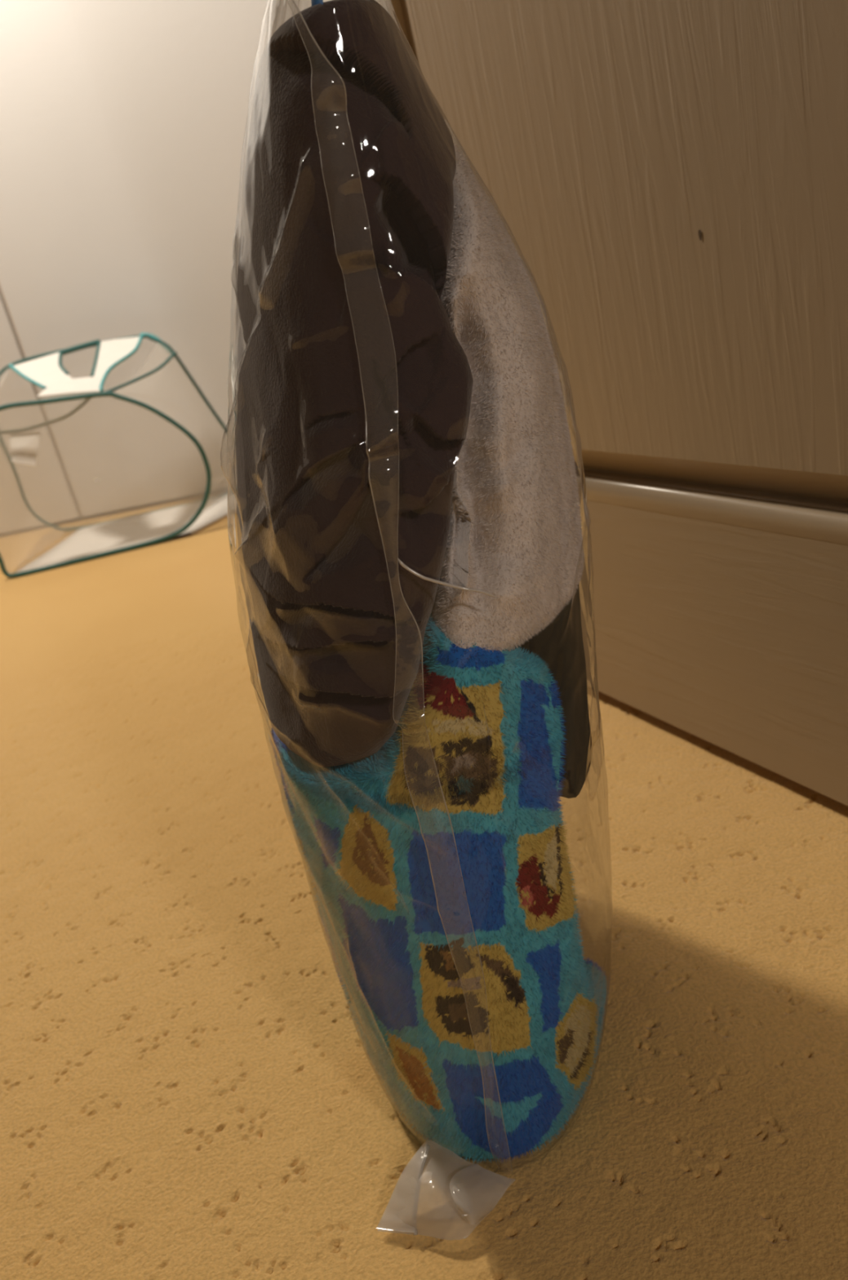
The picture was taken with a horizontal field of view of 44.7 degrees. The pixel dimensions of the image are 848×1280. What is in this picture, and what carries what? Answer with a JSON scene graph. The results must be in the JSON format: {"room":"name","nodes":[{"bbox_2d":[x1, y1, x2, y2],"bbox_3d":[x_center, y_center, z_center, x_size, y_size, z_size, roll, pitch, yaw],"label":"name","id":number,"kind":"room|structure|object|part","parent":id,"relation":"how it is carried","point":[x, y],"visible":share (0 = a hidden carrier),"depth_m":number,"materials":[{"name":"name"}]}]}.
{"room":"bedroom","nodes":[
{"label":"bedroom","id":0,"kind":"room"},
{"bbox_2d":[0,0,331,534],"bbox_3d":[-0.796,-1.571,2.456,5.600,2.500,0.095,-8,20,16],"label":"wall","id":1,"kind":"structure","parent":0,"point":[122,122],"depth_m":2.62,"materials":[{"name":"paint"}]},
{"bbox_3d":[-2.366,-1.308,2.879,2.305,2.438,0.030,-8,20,16],"label":"panel","id":2,"kind":"part","parent":1,"relation":"part of","materials":[{"name":"paint"}]},
{"bbox_2d":[0,285,82,515],"bbox_3d":[-1.260,-1.478,2.579,0.016,2.438,0.030,-8,20,16],"label":"trim","id":3,"kind":"structure","parent":1,"relation":"attached to","point":[0,286],"depth_m":2.87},
{"bbox_3d":[-1.050,-1.504,2.505,0.433,2.438,0.030,-8,20,16],"label":"panel","id":4,"kind":"part","parent":1,"relation":"part of","materials":[{"name":"paint"}]},
{"bbox_2d":[0,488,847,1279],"bbox_3d":[0.022,0.089,1.093,6.000,0.007,6.400,-14,20,0],"label":"floor","id":5,"kind":"structure","parent":0,"point":[190,1089],"depth_m":0.70,"materials":[{"name":"carpet"}]},
{"bbox_2d":[0,333,237,577],"bbox_3d":[-0.808,-0.474,2.510,0.639,0.465,0.451,-12,20,6],"label":"hamper","id":6,"kind":"object","parent":5,"relation":"on","point":[46,371],"visible":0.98,"depth_m":2.47,"materials":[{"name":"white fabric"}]},
{"bbox_2d":[220,0,612,1239],"bbox_3d":[-0.016,-0.070,0.560,0.209,0.657,0.343,-15,20,-2],"label":"plastic bag","id":7,"kind":"object","parent":5,"relation":"on","point":[439,1193],"visible":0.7,"depth_m":0.52,"materials":[{"name":"clear plastic"}]},
{"bbox_2d":[311,0,323,5],"bbox_3d":[-0.037,-0.257,0.377,0.008,0.061,0.029,4,26,41],"label":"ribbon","id":8,"kind":"object","parent":7,"relation":"in","point":[313,2],"visible":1,"depth_m":0.38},
{"bbox_2d":[235,0,473,767],"bbox_3d":[-0.046,-0.126,0.547,0.171,0.318,0.304,-14,20,0],"label":"jacket","id":9,"kind":"object","parent":7,"relation":"in","point":[319,573],"visible":0.97,"depth_m":0.42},
{"bbox_2d":[270,612,606,1163],"bbox_3d":[0.003,0.104,0.600,0.165,0.304,0.254,-14,20,0],"label":"blanket","id":10,"kind":"object","parent":7,"relation":"in","point":[492,734],"visible":0.88,"depth_m":0.49,"materials":[{"name":"fabric"}]},
{"bbox_2d":[402,584,591,798],"bbox_3d":[0.030,-0.036,0.625,0.140,0.495,0.263,-26,23,-31],"label":"blanket","id":11,"kind":"object","parent":7,"relation":"in","point":[560,644],"visible":0.02,"depth_m":0.51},
{"bbox_2d":[431,143,584,657],"bbox_3d":[0.030,-0.128,0.503,0.074,0.230,0.220,-8,20,17],"label":"blanket","id":12,"kind":"object","parent":7,"relation":"in","point":[514,535],"visible":0.87,"depth_m":0.45,"materials":[{"name":"grey fabric"}]},
{"bbox_2d":[377,0,847,805],"bbox_3d":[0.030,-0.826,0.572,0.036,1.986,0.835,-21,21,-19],"label":"cabinet","id":13,"kind":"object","parent":5,"relation":"on","point":[669,177],"depth_m":0.75,"materials":[{"name":"beige wood"}]},
{"bbox_3d":[0.101,-0.528,0.674,0.023,0.927,0.632,-21,21,-19],"label":"panel moulding","id":14,"kind":"part","parent":13,"relation":"part of","materials":[{"name":"brown wood"}]},
{"bbox_3d":[0.098,-0.527,0.673,0.014,0.834,0.539,-21,21,-19],"label":"panel","id":15,"kind":"part","parent":13,"relation":"part of","materials":[{"name":"beige wood"}]},
{"bbox_3d":[0.236,-0.014,0.869,0.035,0.208,0.835,-21,21,-19],"label":"rail","id":16,"kind":"part","parent":13,"relation":"part of","materials":[{"name":"beige wood"}]}
]}

